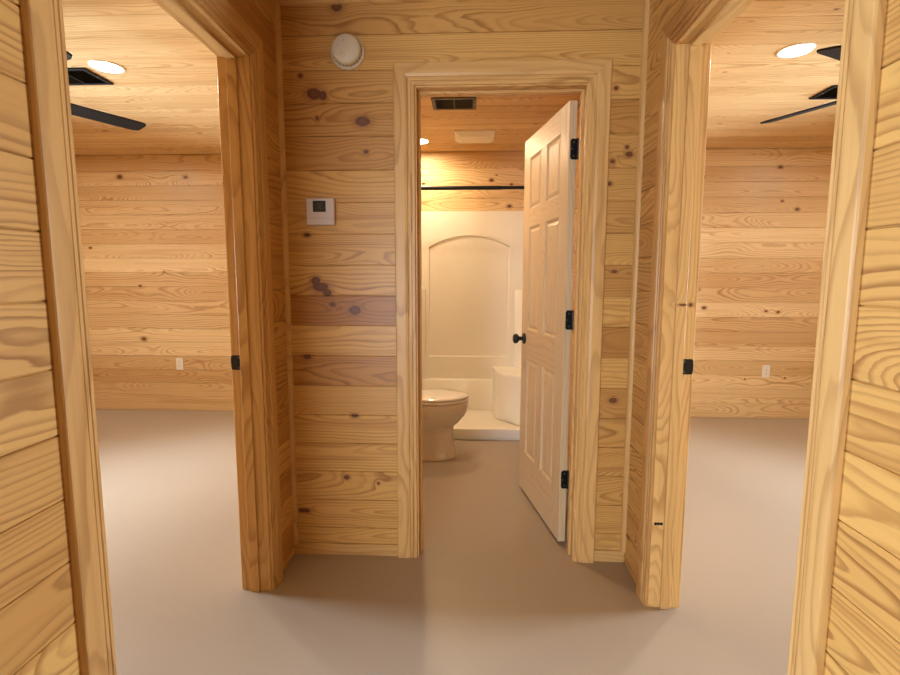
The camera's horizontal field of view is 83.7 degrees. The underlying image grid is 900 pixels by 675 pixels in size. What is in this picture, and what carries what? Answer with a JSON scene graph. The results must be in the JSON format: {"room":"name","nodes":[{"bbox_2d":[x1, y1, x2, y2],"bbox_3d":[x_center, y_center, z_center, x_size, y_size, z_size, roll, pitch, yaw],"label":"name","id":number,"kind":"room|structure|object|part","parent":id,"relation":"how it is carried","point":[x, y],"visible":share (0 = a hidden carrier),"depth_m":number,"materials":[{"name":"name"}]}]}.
{"room":"hallway","nodes":[
{"label":"hallway","id":0,"kind":"room"},
{"bbox_2d":[0,0,294,674],"bbox_3d":[-0.769,-0.235,2.618,0.115,2.440,4.263,0,7,3],"label":"wall","id":1,"kind":"structure","parent":0,"point":[38,628],"depth_m":0.95,"materials":[{"name":"brown wood"}]},
{"bbox_2d":[20,0,283,674],"bbox_3d":[-0.820,0.013,1.530,0.151,2.198,1.070,0,7,3],"label":"door frame","id":2,"kind":"structure","parent":1,"relation":"attached to","point":[238,50],"depth_m":1.50,"materials":[{"name":"brown wood"}]},
{"bbox_3d":[-0.775,0.069,1.041,0.018,2.198,0.089,0,7,3],"label":"casing","id":3,"kind":"part","parent":2,"relation":"part of","materials":[{"name":"brown wood"}]},
{"bbox_3d":[-0.884,-1.035,1.412,0.018,0.089,1.070,0,7,3],"label":"head casing","id":4,"kind":"part","parent":2,"relation":"part of","materials":[{"name":"brown wood"}]},
{"bbox_3d":[-0.751,-1.034,1.406,0.018,0.089,1.070,0,7,3],"label":"head casing","id":5,"kind":"part","parent":2,"relation":"part of","materials":[{"name":"brown wood"}]},
{"bbox_3d":[-0.864,-0.044,2.020,0.018,2.198,0.089,0,7,3],"label":"casing","id":6,"kind":"part","parent":2,"relation":"part of","materials":[{"name":"brown wood"}]},
{"bbox_3d":[-0.841,0.099,1.983,0.048,0.058,0.002,0,7,3],"label":"strike plate","id":7,"kind":"part","parent":2,"relation":"part of","materials":[{"name":"black metal"}]},
{"bbox_3d":[-0.731,-0.043,2.014,0.018,2.198,0.089,0,7,3],"label":"casing","id":8,"kind":"part","parent":2,"relation":"part of","materials":[{"name":"brown wood"}]},
{"bbox_2d":[95,409,808,674],"bbox_3d":[-0.041,1.287,0.524,8.350,0.100,9.023,0,7,3],"label":"floor","id":9,"kind":"structure","parent":0,"point":[490,589],"depth_m":2.15,"materials":[{"name":"concrete"}]},
{"bbox_2d":[422,388,468,460],"bbox_3d":[-0.262,0.487,3.665,0.799,0.765,0.456,0,7,3],"label":"toilet","id":10,"kind":"object","parent":9,"relation":"on","point":[442,408],"visible":0.36,"depth_m":3.57,"materials":[{"name":"white ceramic"}]},
{"bbox_3d":[-0.100,0.440,3.652,0.473,0.019,0.380,0,7,3],"label":"seat","id":11,"kind":"part","parent":10,"relation":"part of","materials":[{"name":"white plastic"}]},
{"bbox_3d":[-0.100,0.414,3.649,0.472,0.028,0.378,0,7,3],"label":"lid","id":12,"kind":"part","parent":10,"relation":"part of","materials":[{"name":"white plastic"}]},
{"bbox_2d":[421,211,523,440],"bbox_3d":[0.130,-0.163,4.334,1.527,1.905,0.789,0,7,3],"label":"shower stall","id":13,"kind":"object","parent":9,"relation":"on","point":[472,261],"visible":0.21,"depth_m":4.66,"materials":[{"name":"white plastic"}]},
{"bbox_3d":[0.636,0.511,4.486,0.510,0.421,0.536,0,7,3],"label":"corner seat","id":14,"kind":"part","parent":13,"relation":"part of","materials":[{"name":"white plastic"}]},
{"bbox_2d":[62,0,844,154],"bbox_3d":[-0.037,-1.246,0.231,8.350,0.120,9.023,0,7,3],"label":"ceiling","id":15,"kind":"structure","parent":0,"point":[168,84],"depth_m":3.11,"materials":[{"name":"brown wood"}]},
{"bbox_2d":[68,67,113,85],"bbox_3d":[-2.155,-1.490,2.874,0.310,0.011,0.230,0,7,3],"label":"ceiling vent","id":16,"kind":"object","parent":15,"relation":"in","point":[79,75],"visible":0.59,"depth_m":2.89,"materials":[{"name":"black metal"}]},
{"bbox_2d":[66,51,145,130],"bbox_3d":[-2.066,-1.228,2.172,1.071,0.370,1.071,-2,7,-16],"label":"ceiling fan","id":17,"kind":"object","parent":15,"relation":"hanging from","point":[76,110],"visible":0.3,"depth_m":2.63,"materials":[{"name":"black metal"}]},
{"bbox_3d":[-1.675,-1.078,1.975,0.550,0.028,0.105,4,8,28],"label":"blade","id":18,"kind":"part","parent":17,"relation":"part of","materials":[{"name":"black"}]},
{"bbox_3d":[-1.853,-1.148,2.575,0.105,0.028,0.550,4,8,28],"label":"blade","id":19,"kind":"part","parent":17,"relation":"part of","materials":[{"name":"black"}]},
{"bbox_2d":[88,60,125,73],"bbox_3d":[-1.873,-1.477,2.744,0.170,0.006,0.170,0,7,3],"label":"recessed light","id":20,"kind":"object","parent":15,"relation":"in","point":[101,65],"visible":1,"depth_m":2.73,"materials":[{"name":"white plastic"}]},
{"bbox_2d":[421,138,428,143],"bbox_3d":[-0.257,-1.644,4.210,0.170,0.006,0.170,0,7,3],"label":"recessed light","id":21,"kind":"object","parent":15,"relation":"in","point":[423,141],"visible":0.45,"depth_m":4.21,"materials":[{"name":"white plastic"}]},
{"bbox_2d":[431,97,475,109],"bbox_3d":[0.027,-1.536,3.304,0.291,0.011,0.220,0,7,3],"label":"ceiling vent","id":22,"kind":"object","parent":15,"relation":"in","point":[442,103],"visible":1,"depth_m":3.29,"materials":[{"name":"brown metal"}]},
{"bbox_2d":[454,130,494,142],"bbox_3d":[0.199,-1.611,4.048,0.320,0.034,0.305,0,7,3],"label":"exhaust fan cover","id":23,"kind":"object","parent":15,"relation":"attached to","point":[461,136],"visible":1,"depth_m":3.96,"materials":[{"name":"beige plastic"}]},
{"bbox_2d":[461,136,487,142],"bbox_3d":[0.199,-1.596,4.050,0.216,0.005,0.205,0,7,3],"label":"grille","id":24,"kind":"object","parent":23,"relation":"attached to","point":[464,139],"depth_m":4.04,"materials":[{"name":"beige plastic"}]},
{"bbox_2d":[776,42,815,57],"bbox_3d":[1.744,-1.447,2.534,0.166,0.006,0.166,0,7,3],"label":"recessed light","id":25,"kind":"object","parent":15,"relation":"in","point":[799,49],"visible":1,"depth_m":2.53,"materials":[{"name":"white plastic"}]},
{"bbox_2d":[760,45,841,123],"bbox_3d":[1.978,-1.213,2.103,0.986,0.370,0.986,2,7,19],"label":"ceiling fan","id":26,"kind":"object","parent":15,"relation":"hanging from","point":[834,52],"visible":0.28,"depth_m":2.38,"materials":[{"name":"black metal"}]},
{"bbox_3d":[1.800,-1.132,2.490,0.105,0.028,0.490,-3,7,-25],"label":"blade","id":27,"kind":"part","parent":26,"relation":"part of","materials":[{"name":"black"}]},
{"bbox_3d":[1.603,-1.069,1.941,0.490,0.028,0.105,-3,7,-25],"label":"blade","id":28,"kind":"part","parent":26,"relation":"part of","materials":[{"name":"black"}]},
{"bbox_2d":[809,85,837,99],"bbox_3d":[2.440,-1.508,3.090,0.310,0.011,0.222,0,7,3],"label":"ceiling vent","id":29,"kind":"object","parent":15,"relation":"in","point":[831,92],"visible":0.41,"depth_m":3.13,"materials":[{"name":"black metal"}]},
{"bbox_2d":[75,148,832,418],"bbox_3d":[0.160,-0.484,4.776,8.350,2.440,0.160,0,7,3],"label":"wall","id":30,"kind":"structure","parent":0,"point":[153,226],"depth_m":4.69,"materials":[{"name":"brown wood"}]},
{"bbox_2d":[176,358,183,369],"bbox_3d":[-2.639,0.256,4.903,0.072,0.118,0.008,0,7,3],"label":"wall outlet","id":31,"kind":"object","parent":30,"relation":"attached to","point":[179,361],"visible":1,"depth_m":4.90,"materials":[{"name":"white plastic"}]},
{"bbox_2d":[421,186,523,189],"bbox_3d":[0.115,-1.147,3.853,1.530,0.064,0.064,0,7,3],"label":"shower curtain rod","id":32,"kind":"object","parent":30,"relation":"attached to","point":[422,187],"visible":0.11,"depth_m":3.84,"materials":[{"name":"black metal"}]},
{"bbox_2d":[762,365,769,377],"bbox_3d":[2.931,0.313,4.658,0.072,0.118,0.008,0,7,3],"label":"wall outlet","id":33,"kind":"object","parent":30,"relation":"attached to","point":[765,368],"visible":1,"depth_m":4.66,"materials":[{"name":"white plastic"}]},
{"bbox_2d":[280,0,643,549],"bbox_3d":[0.038,-0.192,2.260,1.531,2.440,0.115,0,7,3],"label":"wall","id":34,"kind":"structure","parent":0,"point":[339,123],"depth_m":2.18,"materials":[{"name":"brown wood"}]},
{"bbox_2d":[274,0,298,543],"bbox_3d":[-0.720,-0.217,2.224,0.019,2.385,0.019,0,7,3],"label":"trim","id":35,"kind":"structure","parent":34,"relation":"attached to","point":[277,12],"depth_m":2.21,"materials":[{"name":"brown wood"}]},
{"bbox_2d":[306,198,334,224],"bbox_3d":[-0.559,-0.544,2.174,0.122,0.114,0.028,0,7,3],"label":"thermostat","id":36,"kind":"object","parent":34,"relation":"attached to","point":[319,211],"visible":1,"depth_m":2.16,"materials":[{"name":"grey plastic"}]},
{"bbox_2d":[331,33,364,70],"bbox_3d":[-0.429,-1.192,2.083,0.143,0.143,0.048,0,7,3],"label":"smoke detector","id":37,"kind":"object","parent":34,"relation":"attached to","point":[347,50],"visible":1,"depth_m":2.07,"materials":[{"name":"beige plastic"}]},
{"bbox_2d":[279,0,521,5],"bbox_3d":[0.037,-1.387,2.054,1.493,0.019,0.019,0,7,3],"label":"trim","id":38,"kind":"structure","parent":34,"relation":"attached to","point":[281,2],"depth_m":2.07,"materials":[{"name":"brown wood"}]},
{"bbox_2d":[295,542,623,561],"bbox_3d":[0.034,0.998,2.347,1.531,0.055,0.021,0,7,3],"label":"baseboard","id":39,"kind":"structure","parent":34,"relation":"attached to","point":[301,547],"depth_m":2.36,"materials":[{"name":"brown wood"}]},
{"bbox_2d":[393,59,611,562],"bbox_3d":[0.214,-0.065,2.267,0.901,2.185,0.151,0,7,3],"label":"door frame","id":40,"kind":"structure","parent":34,"relation":"attached to","point":[591,79],"depth_m":2.17,"materials":[{"name":"brown wood"}]},
{"bbox_3d":[-0.195,-0.060,2.219,0.089,2.185,0.018,0,7,3],"label":"casing","id":41,"kind":"part","parent":40,"relation":"part of","materials":[{"name":"brown wood"}]},
{"bbox_3d":[0.213,-1.098,2.080,0.901,0.089,0.018,0,7,3],"label":"head casing","id":42,"kind":"part","parent":40,"relation":"part of","materials":[{"name":"brown wood"}]},
{"bbox_3d":[0.616,-0.054,2.183,0.089,2.185,0.018,0,7,3],"label":"casing","id":43,"kind":"part","parent":40,"relation":"part of","materials":[{"name":"brown wood"}]},
{"bbox_2d":[513,100,578,541],"bbox_3d":[0.476,-0.062,2.652,0.172,2.058,0.757,0,7,-3],"label":"door","id":44,"kind":"structure","parent":34,"relation":"in","point":[551,154],"depth_m":2.56,"materials":[{"name":"white wood"}]},
{"bbox_3d":[0.407,0.006,2.970,0.068,0.066,0.066,-1,7,-8],"label":"knob","id":45,"kind":"part","parent":44,"relation":"part of","materials":[{"name":"black metal"}]},
{"bbox_3d":[0.478,0.414,2.880,0.029,0.570,0.191,-1,7,-8],"label":"panel","id":46,"kind":"part","parent":44,"relation":"part of","materials":[{"name":"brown wood"}]},
{"bbox_3d":[0.479,-0.326,2.794,0.029,0.580,0.191,-1,7,-8],"label":"panel","id":47,"kind":"part","parent":44,"relation":"part of","materials":[{"name":"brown wood"}]},
{"bbox_3d":[0.480,-0.853,2.733,0.029,0.280,0.191,-1,7,-8],"label":"panel","id":48,"kind":"part","parent":44,"relation":"part of","materials":[{"name":"white wood"}]},
{"bbox_3d":[0.497,0.835,2.786,0.035,0.245,0.476,-1,7,-8],"label":"rail","id":49,"kind":"part","parent":44,"relation":"part of","materials":[{"name":"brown wood"}]},
{"bbox_3d":[0.498,0.063,2.696,0.035,0.170,0.476,-1,7,-8],"label":"rail","id":50,"kind":"part","parent":44,"relation":"part of","materials":[{"name":"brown wood"}]},
{"bbox_3d":[0.499,-0.647,2.614,0.035,0.100,0.476,-1,7,-8],"label":"rail","id":51,"kind":"part","parent":44,"relation":"part of","materials":[{"name":"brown wood"}]},
{"bbox_3d":[0.500,-1.031,2.570,0.035,0.113,0.476,-1,7,-8],"label":"rail","id":52,"kind":"part","parent":44,"relation":"part of","materials":[{"name":"white wood"}]},
{"bbox_3d":[0.517,0.447,2.599,0.029,0.570,0.191,-1,7,-8],"label":"panel","id":53,"kind":"part","parent":44,"relation":"part of","materials":[{"name":"white wood"}]},
{"bbox_3d":[0.518,-0.293,2.513,0.029,0.580,0.191,-1,7,-8],"label":"panel","id":54,"kind":"part","parent":44,"relation":"part of","materials":[{"name":"white wood"}]},
{"bbox_3d":[0.519,-0.820,2.452,0.029,0.280,0.191,-1,7,-8],"label":"panel","id":55,"kind":"part","parent":44,"relation":"part of","materials":[{"name":"white wood"}]},
{"bbox_2d":[620,0,649,552],"bbox_3d":[0.790,-0.207,2.156,0.019,2.385,0.019,0,7,3],"label":"trim","id":56,"kind":"structure","parent":34,"relation":"attached to","point":[646,3],"depth_m":2.14,"materials":[{"name":"brown wood"}]},
{"bbox_2d":[567,0,899,674],"bbox_3d":[0.875,-0.224,2.545,0.115,2.440,4.263,0,7,3],"label":"wall","id":57,"kind":"structure","parent":0,"point":[863,637],"depth_m":0.89,"materials":[{"name":"brown wood"}]},
{"bbox_2d":[636,0,886,674],"bbox_3d":[0.824,0.025,1.443,0.151,2.198,1.036,0,7,3],"label":"door frame","id":58,"kind":"structure","parent":57,"relation":"attached to","point":[688,36],"depth_m":1.64,"materials":[{"name":"brown wood"}]},
{"bbox_3d":[0.779,-0.030,1.916,0.018,2.198,0.089,0,7,3],"label":"casing","id":59,"kind":"part","parent":58,"relation":"part of","materials":[{"name":"brown wood"}]},
{"bbox_3d":[0.759,-1.023,1.325,0.018,0.089,1.036,0,7,3],"label":"head casing","id":60,"kind":"part","parent":58,"relation":"part of","materials":[{"name":"brown wood"}]},
{"bbox_3d":[0.884,0.109,1.875,0.048,0.058,0.002,0,7,3],"label":"strike plate","id":61,"kind":"part","parent":58,"relation":"part of","materials":[{"name":"black metal"}]},
{"bbox_3d":[0.911,-0.029,1.910,0.018,2.198,0.089,0,7,3],"label":"casing","id":62,"kind":"part","parent":58,"relation":"part of","materials":[{"name":"brown wood"}]},
{"bbox_3d":[0.892,-1.022,1.319,0.018,0.089,1.036,0,7,3],"label":"head casing","id":63,"kind":"part","parent":58,"relation":"part of","materials":[{"name":"brown wood"}]},
{"bbox_3d":[0.736,0.079,0.977,0.018,2.198,0.089,0,7,3],"label":"casing","id":64,"kind":"part","parent":58,"relation":"part of","materials":[{"name":"brown wood"}]}
]}

